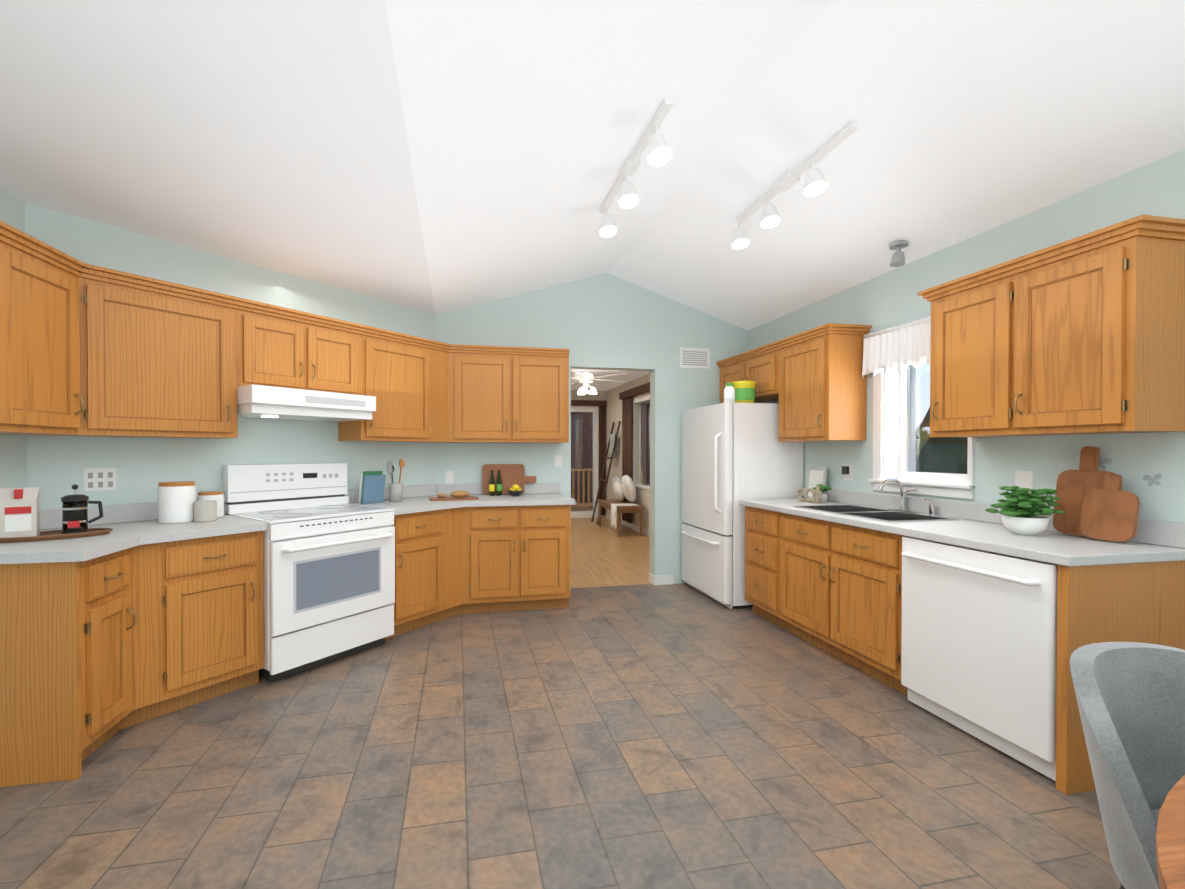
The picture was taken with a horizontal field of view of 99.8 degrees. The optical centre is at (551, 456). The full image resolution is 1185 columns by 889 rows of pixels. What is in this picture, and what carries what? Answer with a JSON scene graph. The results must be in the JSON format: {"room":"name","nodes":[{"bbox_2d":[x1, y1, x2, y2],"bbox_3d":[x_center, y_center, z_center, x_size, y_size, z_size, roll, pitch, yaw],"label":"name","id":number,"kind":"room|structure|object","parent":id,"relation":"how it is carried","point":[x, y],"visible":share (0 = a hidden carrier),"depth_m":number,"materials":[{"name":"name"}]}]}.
{"room":"kitchen","nodes":[
{"label":"kitchen","id":0,"kind":"room"},
{"bbox_2d":[0,188,26,488],"bbox_3d":[-2.132,-0.249,-0.242,0.120,3.100,5.550,0,1,-11],"label":"wall","id":1,"kind":"structure","parent":0,"point":[13,461],"depth_m":2.37,"materials":[{"name":"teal paint"}]},
{"bbox_2d":[0,225,239,438],"bbox_3d":[-2.173,-0.488,2.488,0.815,0.770,1.151,0,1,-11],"label":"upper cabinet","id":2,"kind":"object","parent":1,"relation":"attached to","point":[90,350],"depth_m":2.44,"materials":[{"name":"brown wood"}]},
{"bbox_2d":[25,203,435,514],"bbox_3d":[-1.859,-0.282,3.485,0.120,3.100,3.029,0,1,38],"label":"wall","id":3,"kind":"structure","parent":0,"point":[58,465],"depth_m":3.04,"materials":[{"name":"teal paint"}]},
{"bbox_2d":[84,468,115,491],"bbox_3d":[-2.415,0.126,2.662,0.008,0.120,0.130,0,1,37],"label":"electrical outlet plate","id":4,"kind":"object","parent":3,"relation":"attached to","point":[99,479],"depth_m":2.66,"materials":[{"name":"white plastic"}]},
{"bbox_2d":[240,301,363,394],"bbox_3d":[-1.718,-0.645,3.310,0.793,0.470,0.753,0,1,-11],"label":"upper cabinet","id":5,"kind":"object","parent":3,"relation":"attached to","point":[284,347],"depth_m":3.17,"materials":[{"name":"brown wood"}]},
{"bbox_2d":[237,384,375,421],"bbox_3d":[-1.642,-0.326,3.255,0.499,0.162,0.782,0,1,38],"label":"range hood","id":6,"kind":"object","parent":5,"relation":"attached to","point":[263,401],"visible":0.81,"depth_m":3.05,"materials":[{"name":"white metal"}]},
{"bbox_2d":[0,517,1120,888],"bbox_3d":[-0.253,1.298,3.535,5.580,0.060,12.600,0,1,-11],"label":"floor","id":7,"kind":"structure","parent":0,"point":[682,735],"depth_m":1.97,"materials":[{"name":"tile"}]},
{"bbox_2d":[0,531,263,786],"bbox_3d":[-2.072,0.843,2.526,1.023,0.868,1.166,0,1,-11],"label":"base cabinet","id":8,"kind":"object","parent":7,"relation":"on","point":[96,653],"visible":1,"depth_m":2.18,"materials":[{"name":"brown wood"}]},
{"bbox_2d":[0,499,266,563],"bbox_3d":[-2.055,0.337,2.512,1.053,0.140,1.191,0,1,-11],"label":"countertop","id":9,"kind":"structure","parent":8,"relation":"on","point":[133,525],"depth_m":2.45,"materials":[{"name":"laminate"}]},
{"bbox_2d":[0,528,112,542],"bbox_3d":[-2.253,0.357,2.245,0.381,0.022,0.253,0,1,-11],"label":"tray","id":10,"kind":"object","parent":9,"relation":"on","point":[48,535],"visible":0.71,"depth_m":2.22,"materials":[{"name":"brown wood"}]},
{"bbox_2d":[0,487,39,537],"bbox_3d":[-2.333,0.248,2.183,0.120,0.215,0.072,0,1,-37],"label":"coffee bag","id":11,"kind":"object","parent":10,"relation":"on","point":[19,512],"visible":1,"depth_m":2.16,"materials":[{"name":"beige paper"}]},
{"bbox_2d":[61,484,102,533],"bbox_3d":[-2.173,0.242,2.291,0.134,0.224,0.095,0,1,-11],"label":"press","id":12,"kind":"object","parent":10,"relation":"on","point":[75,513],"visible":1,"depth_m":2.26,"materials":[{"name":"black glass"}]},
{"bbox_2d":[158,481,195,523],"bbox_3d":[-2.073,0.254,2.753,0.170,0.220,0.170,0,1,-11],"label":"canister","id":13,"kind":"object","parent":9,"relation":"on","point":[176,500],"visible":0.96,"depth_m":2.69,"materials":[{"name":"white ceramic"}]},
{"bbox_2d":[193,500,216,521],"bbox_3d":[-1.938,0.308,2.781,0.110,0.110,0.110,0,1,-11],"label":"mug","id":14,"kind":"object","parent":9,"relation":"on","point":[204,511],"visible":1,"depth_m":2.74,"materials":[{"name":"beige ceramic"}]},
{"bbox_2d":[198,491,223,517],"bbox_3d":[-2.016,0.287,2.942,0.130,0.150,0.130,0,1,-11],"label":"canister","id":15,"kind":"object","parent":9,"relation":"on","point":[218,496],"visible":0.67,"depth_m":2.91,"materials":[{"name":"white ceramic"}]},
{"bbox_2d":[223,463,394,682],"bbox_3d":[-1.526,0.661,3.206,0.736,1.210,0.788,0,1,38],"label":"range","id":16,"kind":"object","parent":7,"relation":"on","point":[329,572],"visible":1,"depth_m":3.06,"materials":[{"name":"white metal"}]},
{"bbox_2d":[385,505,570,638],"bbox_3d":[-0.728,0.830,3.990,1.761,0.868,1.035,0,1,-11],"label":"base cabinet","id":17,"kind":"object","parent":7,"relation":"on","point":[451,562],"visible":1,"depth_m":3.49,"materials":[{"name":"brown wood"}]},
{"bbox_2d":[345,483,574,514],"bbox_3d":[-0.710,0.324,3.971,1.792,0.140,1.070,0,1,-11],"label":"countertop","id":18,"kind":"structure","parent":17,"relation":"on","point":[415,498],"depth_m":4.05,"materials":[{"name":"laminate"}]},
{"bbox_2d":[358,471,385,503],"bbox_3d":[-1.361,0.233,3.756,0.105,0.241,0.170,0,1,38],"label":"cookbooks","id":19,"kind":"object","parent":18,"relation":"on","point":[372,487],"visible":0.93,"depth_m":3.72,"materials":[{"name":"blue paper"}]},
{"bbox_2d":[387,459,404,501],"bbox_3d":[-1.217,0.189,3.889,0.134,0.330,0.108,0,1,-11],"label":"utensil crock","id":20,"kind":"object","parent":18,"relation":"on","point":[395,492],"visible":1,"depth_m":3.85,"materials":[{"name":"grey ceramic"}]},
{"bbox_2d":[429,491,478,500],"bbox_3d":[-0.803,0.318,4.063,0.380,0.067,0.200,0,1,-19],"label":"board","id":21,"kind":"object","parent":18,"relation":"on","point":[459,495],"visible":1,"depth_m":4.04,"materials":[{"name":"brown wood"}]},
{"bbox_2d":[489,470,501,495],"bbox_3d":[-0.498,0.236,4.400,0.116,0.226,0.051,0,1,-20],"label":"oil bottles","id":22,"kind":"object","parent":18,"relation":"on","point":[492,486],"visible":1,"depth_m":4.39,"materials":[{"name":"green glass"}]},
{"bbox_2d":[482,464,535,493],"bbox_3d":[-0.384,0.209,4.510,0.490,0.270,0.053,0,1,-11],"label":"cutting board","id":23,"kind":"object","parent":18,"relation":"on","point":[512,475],"visible":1,"depth_m":4.50,"materials":[{"name":"brown wood"}]},
{"bbox_2d":[507,484,523,495],"bbox_3d":[-0.320,0.298,4.359,0.150,0.102,0.150,0,1,-11],"label":"lemon bowl","id":24,"kind":"object","parent":18,"relation":"on","point":[515,490],"visible":1,"depth_m":4.33,"materials":[{"name":"yellow food"}]},
{"bbox_2d":[591,421,620,523],"bbox_3d":[0.984,0.293,9.097,0.450,1.858,0.396,0,1,-11],"label":"blanket ladder","id":25,"kind":"object","parent":7,"relation":"on","point":[606,458],"visible":0.85,"depth_m":9.15,"materials":[{"name":"brown wood"}]},
{"bbox_2d":[610,434,617,458],"bbox_3d":[1.131,-0.175,9.120,0.066,0.453,0.280,0,1,-11],"label":"blanket","id":26,"kind":"object","parent":25,"relation":"hanging from","point":[612,438],"visible":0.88,"depth_m":9.09,"materials":[{"name":"white fabric"}]},
{"bbox_2d":[597,499,644,536],"bbox_3d":[1.103,0.997,8.168,0.420,0.460,1.200,0,1,-11],"label":"bench","id":27,"kind":"object","parent":7,"relation":"on","point":[606,503],"visible":0.96,"depth_m":7.65,"materials":[{"name":"brown wood"}]},
{"bbox_2d":[612,475,636,501],"bbox_3d":[1.161,0.527,8.242,0.282,0.448,0.880,0,1,-11],"label":"pillow","id":28,"kind":"object","parent":27,"relation":"on","point":[623,487],"visible":1,"depth_m":8.00,"materials":[{"name":"white fabric"}]},
{"bbox_2d":[611,503,638,529],"bbox_3d":[1.135,0.941,7.767,0.364,0.379,0.280,0,1,-11],"label":"throw blanket","id":29,"kind":"object","parent":27,"relation":"on","point":[613,516],"visible":1,"depth_m":7.74,"materials":[{"name":"white fabric"}]},
{"bbox_2d":[681,403,803,608],"bbox_3d":[1.661,0.408,4.531,0.781,1.698,0.825,0,1,-11],"label":"refrigerator","id":30,"kind":"object","parent":7,"relation":"on","point":[733,454],"visible":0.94,"depth_m":4.15,"materials":[{"name":"white metal"}]},
{"bbox_2d":[724,383,734,402],"bbox_3d":[1.493,-0.527,4.188,0.090,0.175,0.090,0,1,-11],"label":"bottle","id":31,"kind":"object","parent":30,"relation":"on","point":[729,393],"visible":0.88,"depth_m":4.15,"materials":[{"name":"white plastic"}]},
{"bbox_2d":[730,381,755,402],"bbox_3d":[1.631,-0.535,4.265,0.220,0.190,0.220,0,1,-11],"label":"bucket","id":32,"kind":"object","parent":30,"relation":"on","point":[744,391],"visible":0.65,"depth_m":4.17,"materials":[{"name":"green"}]},
{"bbox_2d":[745,506,772,622],"bbox_3d":[1.884,0.831,3.852,0.617,0.868,0.450,0,1,-11],"label":"base cabinet","id":33,"kind":"object","parent":7,"relation":"on","point":[758,522],"depth_m":3.80,"materials":[{"name":"brown wood"}]},
{"bbox_2d":[739,489,1184,566],"bbox_3d":[2.033,0.333,2.995,0.642,0.140,2.210,0,1,-11],"label":"countertop","id":34,"kind":"structure","parent":33,"relation":"on","point":[976,526],"depth_m":2.31,"materials":[{"name":"laminate"}]},
{"bbox_2d":[796,486,822,503],"bbox_3d":[1.973,0.289,3.812,0.040,0.130,0.268,0,1,-11],"label":"eat sign","id":35,"kind":"object","parent":34,"relation":"on","point":[813,492],"visible":1,"depth_m":3.80,"materials":[{"name":"beige wood"}]},
{"bbox_2d":[806,467,827,499],"bbox_3d":[2.112,0.220,3.976,0.039,0.260,0.200,0,1,-11],"label":"picture frame","id":36,"kind":"object","parent":34,"relation":"on","point":[817,475],"visible":0.68,"depth_m":3.98,"materials":[{"name":"grey"}]},
{"bbox_2d":[812,484,831,502],"bbox_3d":[2.056,0.284,3.780,0.128,0.141,0.113,0,1,-11],"label":"herb pot","id":37,"kind":"object","parent":34,"relation":"on","point":[823,497],"visible":0.92,"depth_m":3.75,"materials":[{"name":"grey ceramic"}]},
{"bbox_2d":[793,505,957,521],"bbox_3d":[2.000,0.443,3.163,0.456,0.176,0.796,0,1,-11],"label":"double-bowl sink","id":38,"kind":"object","parent":34,"relation":"in","point":[884,515],"visible":0.25,"depth_m":3.16,"materials":[{"name":"silver metal"}]},
{"bbox_2d":[878,478,934,515],"bbox_3d":[2.197,0.252,3.145,0.210,0.216,0.326,0,1,-11],"label":"faucet","id":39,"kind":"object","parent":34,"relation":"on","point":[903,501],"visible":0.98,"depth_m":3.18,"materials":[{"name":"silver metal"}]},
{"bbox_2d":[985,486,1065,535],"bbox_3d":[2.213,0.255,2.335,0.282,0.224,0.265,0,1,-11],"label":"potted plant","id":40,"kind":"object","parent":34,"relation":"on","point":[1024,518],"visible":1,"depth_m":2.29,"materials":[{"name":"green plant"}]},
{"bbox_2d":[1053,446,1139,541],"bbox_3d":[2.420,0.160,2.217,0.108,0.409,0.310,0,1,-11],"label":"cutting boards","id":41,"kind":"object","parent":34,"relation":"on","point":[1094,502],"visible":0.98,"depth_m":2.21,"materials":[{"name":"brown wood"}]},
{"bbox_2d":[773,511,816,645],"bbox_3d":[1.979,0.835,3.351,0.617,0.868,0.570,0,1,-11],"label":"base cabinet","id":42,"kind":"object","parent":7,"relation":"on","point":[794,536],"depth_m":3.41,"materials":[{"name":"brown wood"}]},
{"bbox_2d":[817,519,907,695],"bbox_3d":[2.060,0.839,2.923,0.617,0.868,0.581,0,1,-11],"label":"base cabinet","id":43,"kind":"object","parent":7,"relation":"on","point":[833,589],"depth_m":2.85,"materials":[{"name":"brown wood"}]},
{"bbox_2d":[901,536,1057,780],"bbox_3d":[2.132,0.845,2.296,0.657,0.861,0.670,0,1,-11],"label":"dishwasher","id":44,"kind":"object","parent":7,"relation":"on","point":[979,645],"visible":0.65,"depth_m":2.16,"materials":[{"name":"white metal"}]},
{"bbox_2d":[1070,642,1184,888],"bbox_3d":[1.460,0.887,1.005,0.724,0.813,0.558,0,1,-11],"label":"dining chair","id":45,"kind":"object","parent":7,"relation":"on","point":[1130,696],"visible":0.94,"depth_m":1.19,"materials":[{"name":"grey fabric"}]},
{"bbox_2d":[1156,775,1184,888],"bbox_3d":[1.511,0.922,0.366,1.800,0.752,1.200,0,1,-11],"label":"oval dining table","id":46,"kind":"object","parent":7,"relation":"on","point":[1170,846],"visible":1,"depth_m":0.70,"materials":[{"name":"brown wood"}]},
{"bbox_2d":[571,390,605,400],"bbox_3d":[-0.699,-0.086,9.607,3.820,2.600,0.120,0,1,-11],"label":"wall","id":47,"kind":"structure","parent":0,"point":[600,395],"depth_m":9.81,"materials":[{"name":"beige paint"}]},
{"bbox_2d":[571,406,598,517],"bbox_3d":[0.529,0.107,9.812,0.830,2.210,0.100,0,1,-11],"label":"door frame","id":48,"kind":"structure","parent":47,"relation":"attached to","point":[585,514],"depth_m":9.82,"materials":[{"name":"white"}]},
{"bbox_2d":[571,412,592,510],"bbox_3d":[0.534,0.112,9.816,0.576,1.956,0.005,0,1,-11],"label":"door glass","id":49,"kind":"object","parent":48,"relation":"in","point":[582,459],"visible":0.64,"depth_m":9.82,"materials":[{"name":"white"}]},
{"bbox_2d":[571,400,606,514],"bbox_3d":[0.486,0.042,9.717,1.193,2.262,0.073,0,1,-11],"label":"door frame","id":50,"kind":"structure","parent":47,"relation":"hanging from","point":[602,405],"depth_m":9.81,"materials":[{"name":"brown wood"}]},
{"bbox_2d":[435,273,747,583],"bbox_3d":[0.260,-0.293,4.759,3.470,3.100,0.120,0,1,-11],"label":"wall","id":51,"kind":"structure","parent":0,"point":[605,321],"depth_m":4.76,"materials":[{"name":"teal paint"}]},
{"bbox_2d":[445,471,453,483],"bbox_3d":[-0.922,0.189,4.473,0.075,0.115,0.008,0,1,-11],"label":"electrical outlet plate","id":52,"kind":"object","parent":51,"relation":"attached to","point":[449,475],"depth_m":4.47,"materials":[{"name":"white plastic"}]},
{"bbox_2d":[338,329,569,442],"bbox_3d":[-0.733,-0.502,4.077,1.834,0.770,0.839,0,1,-11],"label":"upper cabinet","id":53,"kind":"object","parent":51,"relation":"attached to","point":[424,390],"depth_m":4.17,"materials":[{"name":"brown wood"}]},
{"bbox_2d":[554,455,561,466],"bbox_3d":[0.060,0.048,4.659,0.075,0.115,0.008,0,1,-11],"label":"electrical outlet plate","id":54,"kind":"object","parent":51,"relation":"attached to","point":[557,458],"depth_m":4.65,"materials":[{"name":"white plastic"}]},
{"bbox_2d":[649,573,673,584],"bbox_3d":[-0.205,1.245,1.091,4.160,0.090,7.180,0,1,-11],"label":"baseboard","id":55,"kind":"structure","parent":51,"relation":"attached to","point":[661,580],"depth_m":4.86,"materials":[{"name":"white wood"}]},
{"bbox_2d":[679,347,709,368],"bbox_3d":[1.407,-0.965,4.904,0.320,0.200,0.014,0,1,-11],"label":"air vent","id":56,"kind":"object","parent":51,"relation":"in","point":[697,358],"visible":1,"depth_m":4.90,"materials":[{"name":"white metal"}]},
{"bbox_2d":[0,0,1184,329],"bbox_3d":[0.175,-1.450,1.078,5.510,0.601,7.460,0,1,-11],"label":"ceiling","id":57,"kind":"structure","parent":0,"point":[436,156],"depth_m":2.11,"materials":[{"name":"white paint"}]},
{"bbox_2d":[599,97,673,237],"bbox_3d":[0.427,-1.480,2.683,0.116,0.210,1.020,0,1,-11],"label":"track light","id":58,"kind":"object","parent":57,"relation":"attached to","point":[659,151],"visible":1,"depth_m":2.62,"materials":[{"name":"white metal"}]},
{"bbox_2d":[731,121,859,249],"bbox_3d":[1.327,-1.483,2.841,0.116,0.210,1.013,0,1,-11],"label":"rail","id":59,"kind":"object","parent":57,"relation":"attached to","point":[815,183],"visible":1,"depth_m":2.77,"materials":[{"name":"white metal"}]},
{"bbox_2d":[889,240,908,266],"bbox_3d":[2.142,-1.244,3.073,0.100,0.134,0.100,0,1,-11],"label":"light","id":60,"kind":"object","parent":57,"relation":"attached to","point":[898,258],"visible":1,"depth_m":3.06,"materials":[{"name":"grey metal"}]},
{"bbox_2d":[571,369,649,390],"bbox_3d":[-0.266,-1.290,7.266,4.000,0.050,5.020,0,1,-11],"label":"ceiling","id":61,"kind":"structure","parent":0,"point":[601,384],"depth_m":8.06,"materials":[{"name":"white paint"}]},
{"bbox_2d":[571,369,625,394],"bbox_3d":[0.479,-1.071,7.113,1.278,0.383,1.225,0,1,-11],"label":"ceiling fan","id":62,"kind":"object","parent":61,"relation":"hanging from","point":[585,379],"visible":0.79,"depth_m":7.01,"materials":[{"name":"white"}]},
{"bbox_2d":[606,149,1184,529],"bbox_3d":[2.272,-0.286,4.002,0.200,3.100,12.240,0,1,-11],"label":"wall","id":63,"kind":"structure","parent":0,"point":[892,298],"depth_m":2.66,"materials":[{"name":"teal paint"}]},
{"bbox_2d":[603,513,649,536],"bbox_3d":[1.501,1.187,7.528,0.040,0.090,4.810,0,1,-11],"label":"baseboard","id":64,"kind":"structure","parent":63,"relation":"attached to","point":[635,527],"depth_m":8.30,"materials":[{"name":"white"}]},
{"bbox_2d":[619,382,649,523],"bbox_3d":[1.442,0.015,7.639,0.073,2.232,2.353,0,1,-11],"label":"curtains","id":65,"kind":"object","parent":63,"relation":"hanging from","point":[626,396],"visible":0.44,"depth_m":8.45,"materials":[{"name":"brown fabric"}]},
{"bbox_2d":[632,395,649,489],"bbox_3d":[1.538,-0.194,7.630,0.135,1.470,1.540,0,1,-11],"label":"sunroom window","id":66,"kind":"structure","parent":63,"relation":"in","point":[645,398],"depth_m":8.12,"materials":[{"name":"white"}]},
{"bbox_2d":[716,359,739,402],"bbox_3d":[1.863,-0.708,4.721,0.327,0.370,0.541,0,1,-11],"label":"upper cabinet","id":67,"kind":"object","parent":63,"relation":"attached to","point":[730,371],"depth_m":4.78,"materials":[{"name":"brown wood"}]},
{"bbox_2d":[740,347,775,402],"bbox_3d":[1.937,-0.704,4.334,0.327,0.370,0.525,0,1,-11],"label":"upper cabinet","id":68,"kind":"object","parent":63,"relation":"attached to","point":[760,367],"depth_m":4.27,"materials":[{"name":"brown wood"}]},
{"bbox_2d":[772,327,869,441],"bbox_3d":[2.038,-0.500,3.803,0.327,0.770,0.560,0,1,-11],"label":"upper cabinet","id":69,"kind":"object","parent":63,"relation":"attached to","point":[813,381],"depth_m":3.56,"materials":[{"name":"brown wood"}]},
{"bbox_2d":[842,465,852,480],"bbox_3d":[2.205,0.126,3.728,0.035,0.120,0.080,0,1,-11],"label":"electrical outlet plate","id":70,"kind":"object","parent":63,"relation":"attached to","point":[846,469],"depth_m":3.71,"materials":[{"name":"white plastic"}]},
{"bbox_2d":[869,362,974,498],"bbox_3d":[2.409,-0.289,3.174,0.240,1.060,0.698,0,1,-11],"label":"kitchen window","id":71,"kind":"structure","parent":63,"relation":"in","point":[891,447],"depth_m":3.34,"materials":[{"name":"white"}]},
{"bbox_2d":[862,316,930,377],"bbox_3d":[2.281,-0.702,3.172,0.046,0.305,0.739,0,1,-11],"label":"lace valance","id":72,"kind":"object","parent":71,"relation":"hanging from","point":[901,347],"visible":0.75,"depth_m":3.26,"materials":[{"name":"white fabric"}]},
{"bbox_2d":[1015,471,1032,493],"bbox_3d":[2.440,0.136,2.572,0.006,0.120,0.080,0,1,-11],"label":"electrical outlet plate","id":73,"kind":"object","parent":63,"relation":"attached to","point":[1024,479],"depth_m":2.57,"materials":[{"name":"white plastic"}]},
{"bbox_2d":[917,214,1184,436],"bbox_3d":[2.296,-0.507,2.360,0.360,0.810,0.932,0,1,-11],"label":"upper cabinet","id":74,"kind":"object","parent":63,"relation":"attached to","point":[1084,334],"visible":1,"depth_m":2.12,"materials":[{"name":"brown wood"}]},
{"bbox_2d":[1099,456,1111,469],"bbox_3d":[2.500,0.028,2.262,0.002,0.073,0.071,0,1,-11],"label":"decal","id":75,"kind":"object","parent":63,"relation":"attached to","point":[1106,460],"depth_m":2.25,"materials":[{"name":"grey"}]},
{"bbox_2d":[1143,473,1161,486],"bbox_3d":[2.532,0.101,2.098,0.002,0.060,0.060,0,1,-11],"label":"decal","id":76,"kind":"object","parent":63,"relation":"attached to","point":[1155,478],"depth_m":2.09,"materials":[{"name":"grey"}]}
]}

